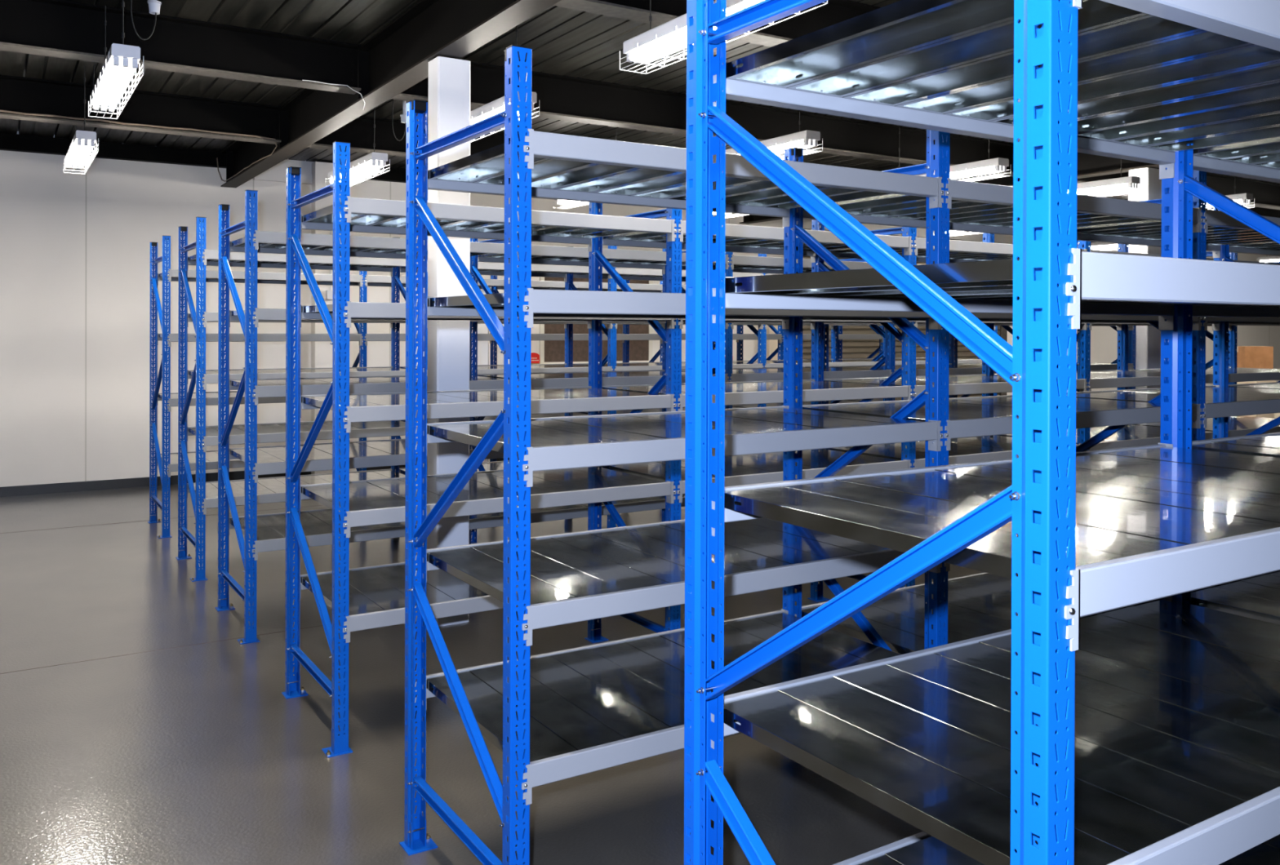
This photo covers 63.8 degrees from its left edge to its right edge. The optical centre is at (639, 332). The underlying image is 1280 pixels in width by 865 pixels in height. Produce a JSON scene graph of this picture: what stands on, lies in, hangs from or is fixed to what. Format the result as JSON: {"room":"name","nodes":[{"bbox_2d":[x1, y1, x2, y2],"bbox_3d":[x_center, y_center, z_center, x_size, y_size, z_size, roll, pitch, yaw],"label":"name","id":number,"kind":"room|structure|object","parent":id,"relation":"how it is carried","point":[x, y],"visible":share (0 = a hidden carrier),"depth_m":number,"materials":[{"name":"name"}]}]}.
{"room":"warehouse","nodes":[
{"label":"warehouse","id":0,"kind":"room"},
{"bbox_2d":[0,469,984,864],"bbox_3d":[7.184,1.682,6.588,35.000,0.120,19.920,0,0,-32],"label":"floor","id":1,"kind":"structure","parent":0,"point":[195,754],"depth_m":4.09,"materials":[{"name":"concrete"}]},
{"bbox_2d":[0,505,320,533],"bbox_3d":[3.081,1.589,13.128,35.000,0.001,0.012,0,0,-32],"label":"trim","id":2,"kind":"structure","parent":1,"relation":"on","point":[317,505],"depth_m":8.47,"materials":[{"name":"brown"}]},
{"bbox_2d":[0,622,339,674],"bbox_3d":[5.119,1.606,9.879,35.000,0.001,0.006,0,0,-32],"label":"trim","id":3,"kind":"structure","parent":1,"relation":"on","point":[339,623],"depth_m":5.11,"materials":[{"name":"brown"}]},
{"bbox_2d":[426,56,470,626],"bbox_3d":[-1.058,0.052,5.683,0.190,3.092,0.160,0,0,-32],"label":"column","id":4,"kind":"structure","parent":1,"relation":"on","point":[449,78],"depth_m":5.61,"materials":[{"name":"white paint"}]},
{"bbox_2d":[147,235,883,538],"bbox_3d":[-0.606,0.423,10.273,7.769,2.325,0.797,0,0,-32],"label":"shelving rack","id":5,"kind":"object","parent":1,"relation":"on","point":[170,460],"visible":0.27,"depth_m":8.55,"materials":[{"name":"blue metal"}]},
{"bbox_2d":[175,217,997,582],"bbox_3d":[0.230,0.430,8.940,7.769,2.325,0.797,0,0,-32],"label":"shelving rack","id":6,"kind":"object","parent":1,"relation":"on","point":[269,490],"visible":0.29,"depth_m":7.24,"materials":[{"name":"blue metal"}]},
{"bbox_2d":[214,190,1135,644],"bbox_3d":[1.042,0.437,7.646,7.769,2.325,0.797,0,0,-32],"label":"shelving rack","id":7,"kind":"object","parent":1,"relation":"on","point":[264,532],"visible":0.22,"depth_m":5.94,"materials":[{"name":"blue metal"}]},
{"bbox_2d":[766,325,783,359],"bbox_3d":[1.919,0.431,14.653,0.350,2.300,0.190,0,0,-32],"label":"carton","id":8,"kind":"object","parent":1,"relation":"on","point":[771,344],"visible":0.02,"depth_m":14.51,"materials":[{"name":"beige cardboard"}]},
{"bbox_2d":[281,141,1279,757],"bbox_3d":[1.907,0.444,6.267,7.769,2.325,0.797,0,0,-32],"label":"shelving rack","id":9,"kind":"object","parent":1,"relation":"on","point":[367,597],"visible":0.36,"depth_m":4.63,"materials":[{"name":"blue metal"}]},
{"bbox_2d":[399,44,1279,864],"bbox_3d":[2.090,0.449,4.534,6.236,2.325,0.797,0,0,-32],"label":"shelving rack","id":10,"kind":"object","parent":1,"relation":"on","point":[565,714],"visible":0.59,"depth_m":3.23,"materials":[{"name":"blue metal"}]},
{"bbox_2d":[684,0,1279,864],"bbox_3d":[1.611,0.454,2.414,3.172,2.325,0.797,0,0,-32],"label":"shelving rack","id":11,"kind":"object","parent":1,"relation":"on","point":[1127,713],"visible":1,"depth_m":1.76,"materials":[{"name":"blue metal"}]},
{"bbox_2d":[1128,167,1161,389],"bbox_3d":[4.629,0.059,9.422,0.240,3.092,0.190,0,0,-32],"label":"column","id":12,"kind":"structure","parent":1,"relation":"on","point":[1148,338],"depth_m":9.33,"materials":[{"name":"white paint"}]},
{"bbox_3d":[8.434,1.533,14.205,0.600,0.142,0.600,0,0,-32],"label":"pallet","id":13,"kind":"object","parent":1,"relation":"on","visible":0},
{"bbox_2d":[1241,413,1274,418],"bbox_3d":[8.435,1.209,14.204,0.562,0.501,0.450,0,0,-32],"label":"carton","id":14,"kind":"object","parent":13,"relation":"on","point":[1263,415],"visible":0.02,"depth_m":13.98,"materials":[{"name":"beige cardboard"}]},
{"bbox_2d":[1236,380,1275,384],"bbox_3d":[8.436,0.779,14.202,0.502,0.362,0.420,0,0,-32],"label":"carton","id":15,"kind":"object","parent":14,"relation":"on","point":[1265,381],"visible":0.02,"depth_m":14.02,"materials":[{"name":"beige cardboard"}]},
{"bbox_2d":[1235,346,1273,368],"bbox_3d":[8.438,0.396,14.201,0.402,0.402,0.360,0,0,-3],"label":"carton","id":16,"kind":"object","parent":15,"relation":"on","point":[1247,357],"visible":0.55,"depth_m":14.03,"materials":[{"name":"brown cardboard"}]},
{"bbox_3d":[8.477,1.536,13.105,0.600,0.142,0.600,0,0,-32],"label":"pallet","id":17,"kind":"object","parent":1,"relation":"on","visible":0},
{"bbox_2d":[1274,413,1279,418],"bbox_3d":[8.478,1.162,13.104,0.502,0.602,0.500,0,0,-32],"label":"carton","id":18,"kind":"object","parent":17,"relation":"on","point":[1276,415],"visible":0.02,"depth_m":13.15,"materials":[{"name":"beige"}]},
{"bbox_2d":[0,131,1279,487],"bbox_3d":[1.964,-0.420,14.913,35.000,4.000,0.152,0,0,-32],"label":"wall","id":19,"kind":"structure","parent":0,"point":[75,248],"depth_m":10.31,"materials":[{"name":"white paint"}]},
{"bbox_2d":[0,133,418,182],"bbox_3d":[2.035,-1.794,14.803,35.000,0.150,0.100,0,0,-32],"label":"ceiling beam","id":20,"kind":"structure","parent":19,"relation":"attached to","point":[8,142],"depth_m":10.30,"materials":[{"name":"black metal"}]},
{"bbox_2d":[0,457,509,497],"bbox_3d":[2.000,1.534,14.851,35.000,0.094,0.012,0,0,-32],"label":"baseboard","id":21,"kind":"structure","parent":19,"relation":"attached to","point":[28,490],"depth_m":10.25,"materials":[{"name":"black"}]},
{"bbox_2d":[253,161,363,475],"bbox_3d":[-3.609,-0.142,11.235,1.150,3.430,0.160,0,0,-32],"label":"column","id":22,"kind":"structure","parent":19,"relation":"attached to","point":[321,351],"depth_m":11.25,"materials":[{"name":"white paint"}]},
{"bbox_2d":[325,231,333,299],"bbox_3d":[-3.383,-0.831,11.243,0.090,0.950,0.059,0,0,-32],"label":"electrical box","id":23,"kind":"object","parent":19,"relation":"attached to","point":[329,294],"visible":0.46,"depth_m":11.22,"materials":[{"name":"white metal"}]},
{"bbox_2d":[422,288,490,466],"bbox_3d":[-2.170,0.520,12.185,0.900,2.110,0.084,0,0,-32],"label":"door","id":24,"kind":"structure","parent":19,"relation":"in","point":[483,347],"depth_m":12.37,"materials":[{"name":"white paint"}]},
{"bbox_2d":[530,352,539,364],"bbox_3d":[-1.325,0.376,12.758,0.260,0.240,0.010,0,0,-32],"label":"notice","id":25,"kind":"object","parent":19,"relation":"attached to","point":[535,359],"visible":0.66,"depth_m":12.77,"materials":[{"name":"red"}]},
{"bbox_2d":[539,276,653,364],"bbox_3d":[-0.527,-0.135,13.210,1.730,1.225,0.089,0,0,-32],"label":"notice board","id":26,"kind":"object","parent":19,"relation":"attached to","point":[551,352],"visible":0.14,"depth_m":13.12,"materials":[{"name":"beige paper"}]},
{"bbox_2d":[795,228,1013,396],"bbox_3d":[4.210,0.054,16.035,4.800,3.060,0.339,0,0,-32],"label":"door","id":27,"kind":"structure","parent":19,"relation":"in","point":[851,350],"depth_m":15.66,"materials":[{"name":"brown"}]},
{"bbox_2d":[0,0,1279,209],"bbox_3d":[7.264,-1.907,6.562,35.100,0.160,19.820,0,0,-32],"label":"ceiling","id":28,"kind":"structure","parent":0,"point":[564,42],"depth_m":7.11,"materials":[{"name":"metal"}]},
{"bbox_2d":[63,65,98,173],"bbox_3d":[-4.142,-1.561,7.600,0.151,0.614,1.264,0,0,-32],"label":"tube light","id":29,"kind":"object","parent":28,"relation":"hanging from","point":[82,143],"visible":0.92,"depth_m":7.29,"materials":[{"name":"white metal"}]},
{"bbox_2d":[65,129,96,168],"bbox_3d":[-4.143,-1.339,7.601,0.124,0.098,1.240,0,0,-32],"label":"light fixture","id":30,"kind":"object","parent":29,"relation":"on","point":[82,140],"depth_m":7.29,"materials":[{"name":"white metal"}]},
{"bbox_2d":[93,64,108,112],"bbox_3d":[-3.748,-1.699,7.188,0.158,0.333,0.067,0,0,-42],"label":"junction box","id":31,"kind":"object","parent":28,"relation":"attached to","point":[94,64],"visible":0.23,"depth_m":7.12,"materials":[{"name":"white plastic"}]},
{"bbox_2d":[88,0,143,119],"bbox_3d":[-2.787,-1.550,5.440,0.151,0.614,1.264,0,0,-32],"label":"tube light","id":32,"kind":"object","parent":28,"relation":"hanging from","point":[122,60],"visible":1,"depth_m":5.21,"materials":[{"name":"white metal"}]},
{"bbox_2d":[91,43,140,111],"bbox_3d":[-2.788,-1.328,5.441,0.124,0.098,1.240,0,0,-32],"label":"light fixture","id":33,"kind":"object","parent":32,"relation":"on","point":[120,57],"depth_m":5.16,"materials":[{"name":"white metal"}]},
{"bbox_2d":[0,74,281,144],"bbox_3d":[-7.205,-1.726,5.926,9.912,0.290,0.150,0,0,-32],"label":"ceiling beam","id":34,"kind":"structure","parent":28,"relation":"attached to","point":[17,94],"depth_m":8.02,"materials":[{"name":"black metal"}]},
{"bbox_2d":[0,110,277,182],"bbox_3d":[-7.812,-1.670,6.995,9.819,0.290,2.630,0,0,-32],"label":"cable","id":35,"kind":"structure","parent":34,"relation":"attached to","point":[5,111],"depth_m":8.01,"materials":[{"name":"black metal"}]},
{"bbox_2d":[130,0,161,39],"bbox_3d":[-2.594,-1.690,5.386,0.158,0.333,0.067,0,0,-42],"label":"junction box","id":36,"kind":"object","parent":28,"relation":"attached to","point":[154,6],"visible":1,"depth_m":5.39,"materials":[{"name":"white plastic"}]},
{"bbox_2d":[0,0,360,94],"bbox_3d":[-6.041,-1.716,4.071,9.912,0.290,0.150,0,0,-32],"label":"ceiling beam","id":37,"kind":"structure","parent":28,"relation":"attached to","point":[60,28],"depth_m":6.13,"materials":[{"name":"black metal"}]},
{"bbox_2d":[302,80,364,109],"bbox_3d":[-1.948,-1.505,6.542,0.393,0.157,0.030,0,0,-28],"label":"cable","id":38,"kind":"object","parent":37,"relation":"hanging from","point":[302,80],"visible":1,"depth_m":6.56,"materials":[{"name":"white metal"}]},
{"bbox_2d":[325,107,390,186],"bbox_3d":[-2.332,-1.558,8.441,0.151,0.614,1.264,0,0,-32],"label":"tube light","id":39,"kind":"object","parent":28,"relation":"hanging from","point":[366,164],"visible":0.66,"depth_m":8.08,"materials":[{"name":"white metal"}]},
{"bbox_2d":[327,151,387,183],"bbox_3d":[-2.333,-1.335,8.441,0.124,0.098,1.240,0,0,-32],"label":"light fixture","id":40,"kind":"object","parent":39,"relation":"on","point":[373,160],"depth_m":8.09,"materials":[{"name":"white metal"}]},
{"bbox_2d":[220,0,560,187],"bbox_3d":[0.893,-1.659,2.495,0.152,0.350,19.700,0,0,-32],"label":"beam","id":41,"kind":"structure","parent":28,"relation":"attached to","point":[397,58],"depth_m":6.35,"materials":[{"name":"black metal"}]},
{"bbox_2d":[391,99,406,141],"bbox_3d":[-1.932,-1.696,8.245,0.158,0.333,0.067,0,0,-42],"label":"junction box","id":42,"kind":"object","parent":28,"relation":"attached to","point":[403,117],"visible":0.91,"depth_m":8.25,"materials":[{"name":"white plastic"}]},
{"bbox_2d":[306,115,519,156],"bbox_3d":[-0.064,-1.716,10.406,6.628,0.290,0.150,0,0,-32],"label":"ceiling beam","id":43,"kind":"structure","parent":28,"relation":"attached to","point":[359,132],"depth_m":9.00,"materials":[{"name":"black metal"}]},
{"bbox_2d":[470,26,539,142],"bbox_3d":[-0.972,-1.547,6.367,0.151,0.614,1.264,0,0,-32],"label":"tube light","id":44,"kind":"object","parent":28,"relation":"hanging from","point":[496,106],"visible":0.17,"depth_m":6.11,"materials":[{"name":"white metal"}]},
{"bbox_2d":[470,91,537,124],"bbox_3d":[-0.973,-1.325,6.367,0.124,0.098,1.240,0,0,-32],"label":"light fixture","id":45,"kind":"object","parent":44,"relation":"on","point":[495,107],"depth_m":6.12,"materials":[{"name":"white metal"}]},
{"bbox_2d":[553,129,617,208],"bbox_3d":[-0.475,-1.556,9.865,0.151,0.614,1.264,0,0,-32],"label":"tube light","id":46,"kind":"object","parent":28,"relation":"hanging from","point":[558,202],"visible":0.27,"depth_m":10.22,"materials":[{"name":"white metal"}]},
{"bbox_2d":[391,62,1013,176],"bbox_3d":[1.100,-1.706,8.551,6.628,0.290,0.150,0,0,-32],"label":"ceiling beam","id":47,"kind":"structure","parent":28,"relation":"attached to","point":[564,98],"depth_m":8.03,"materials":[{"name":"black metal"}]},
{"bbox_2d":[552,0,879,47],"bbox_3d":[2.360,-1.696,6.543,6.628,0.290,0.150,0,0,-32],"label":"ceiling beam","id":48,"kind":"structure","parent":28,"relation":"attached to","point":[835,11],"depth_m":5.45,"materials":[{"name":"black metal"}]},
{"bbox_2d":[619,0,827,74],"bbox_3d":[0.304,-1.536,4.333,0.151,0.614,1.264,0,0,-32],"label":"tube light","id":49,"kind":"object","parent":28,"relation":"hanging from","point":[665,39],"visible":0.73,"depth_m":4.59,"materials":[{"name":"white metal"}]},
{"bbox_2d":[622,0,759,65],"bbox_3d":[0.303,-1.314,4.334,0.124,0.098,1.240,0,0,-32],"label":"light fixture","id":50,"kind":"object","parent":49,"relation":"on","point":[662,37],"depth_m":4.58,"materials":[{"name":"white metal"}]},
{"bbox_2d":[712,154,778,217],"bbox_3d":[1.146,-1.553,10.800,0.151,0.614,1.264,0,0,-32],"label":"tube light","id":51,"kind":"object","parent":28,"relation":"hanging from","point":[713,213],"visible":0.08,"depth_m":11.09,"materials":[{"name":"white metal"}]},
{"bbox_2d":[725,110,822,159],"bbox_3d":[0.850,-1.544,7.509,0.151,0.614,1.264,0,0,-32],"label":"tube light","id":52,"kind":"object","parent":28,"relation":"hanging from","point":[806,139],"visible":0.36,"depth_m":7.10,"materials":[{"name":"white metal"}]},
{"bbox_2d":[725,129,820,155],"bbox_3d":[0.849,-1.322,7.510,0.124,0.098,1.240,0,0,-32],"label":"light fixture","id":53,"kind":"object","parent":52,"relation":"on","point":[806,139],"depth_m":7.10,"materials":[{"name":"white metal"}]},
{"bbox_2d":[898,124,1011,182],"bbox_3d":[2.528,-1.542,8.597,0.151,0.614,1.264,0,0,-32],"label":"tube light","id":54,"kind":"object","parent":28,"relation":"hanging from","point":[978,168],"visible":0.5,"depth_m":8.23,"materials":[{"name":"white metal"}]},
{"bbox_2d":[920,157,1008,176],"bbox_3d":[2.527,-1.320,8.598,0.124,0.098,1.240,0,0,-32],"label":"light fixture","id":55,"kind":"object","parent":54,"relation":"on","point":[978,168],"depth_m":8.21,"materials":[{"name":"white metal"}]},
{"bbox_2d":[933,230,982,236],"bbox_3d":[4.226,-1.550,12.909,0.151,0.614,1.264,0,0,-32],"label":"tube light","id":56,"kind":"object","parent":28,"relation":"hanging from","point":[950,231],"visible":0.15,"depth_m":13.13,"materials":[{"name":"white metal"}]},
{"bbox_2d":[739,142,1194,223],"bbox_3d":[6.664,-1.651,6.069,0.152,0.350,19.620,0,0,-32],"label":"beam","id":57,"kind":"structure","parent":28,"relation":"attached to","point":[1088,165],"depth_m":9.83,"materials":[{"name":"black metal"}]},
{"bbox_2d":[1076,241,1128,250],"bbox_3d":[7.168,-1.548,15.463,0.151,0.614,1.264,0,0,-32],"label":"tube light","id":58,"kind":"object","parent":28,"relation":"hanging from","point":[1096,245],"visible":0.13,"depth_m":15.58,"materials":[{"name":"white metal"}]},
{"bbox_2d":[1076,241,1117,247],"bbox_3d":[7.168,-1.325,15.464,0.124,0.098,1.240,0,0,-32],"label":"light fixture","id":59,"kind":"object","parent":58,"relation":"on","point":[1096,244],"depth_m":15.58,"materials":[{"name":"white metal"}]},
{"bbox_2d":[1067,159,1142,196],"bbox_3d":[4.019,-1.540,9.533,0.151,0.614,1.264,0,0,-32],"label":"tube light","id":60,"kind":"object","parent":28,"relation":"hanging from","point":[1129,182],"visible":0.38,"depth_m":9.17,"materials":[{"name":"white metal"}]},
{"bbox_2d":[1076,176,1140,191],"bbox_3d":[4.018,-1.318,9.533,0.124,0.098,1.240,0,0,-32],"label":"light fixture","id":61,"kind":"object","parent":60,"relation":"on","point":[1129,182],"depth_m":9.16,"materials":[{"name":"white metal"}]},
{"bbox_2d":[1076,168,1279,209],"bbox_3d":[6.864,-1.698,12.167,6.660,0.290,0.150,0,0,-32],"label":"ceiling beam","id":62,"kind":"structure","parent":28,"relation":"attached to","point":[1265,194],"depth_m":12.43,"materials":[{"name":"black metal"}]},
{"bbox_2d":[1090,206,1279,242],"bbox_3d":[12.441,-1.643,9.693,0.152,0.350,19.620,0,0,-32],"label":"beam","id":63,"kind":"structure","parent":28,"relation":"attached to","point":[1262,211],"depth_m":14.97,"materials":[{"name":"grey metal"}]},
{"bbox_2d":[1206,184,1253,209],"bbox_3d":[5.661,-1.538,10.622,0.151,0.614,1.264,0,0,-32],"label":"tube light","id":64,"kind":"object","parent":28,"relation":"hanging from","point":[1242,198],"visible":0.27,"depth_m":10.12,"materials":[{"name":"white metal"}]},
{"bbox_2d":[1206,193,1253,204],"bbox_3d":[5.660,-1.316,10.623,0.124,0.098,1.240,0,0,-32],"label":"light fixture","id":65,"kind":"object","parent":64,"relation":"on","point":[1242,198],"depth_m":10.12,"materials":[{"name":"white metal"}]},
{"bbox_2d":[1257,256,1279,262],"bbox_3d":[11.658,-1.541,18.280,0.151,0.614,1.264,0,0,-32],"label":"tube light","id":66,"kind":"object","parent":28,"relation":"hanging from","point":[1267,259],"visible":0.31,"depth_m":18.61,"materials":[{"name":"white metal"}]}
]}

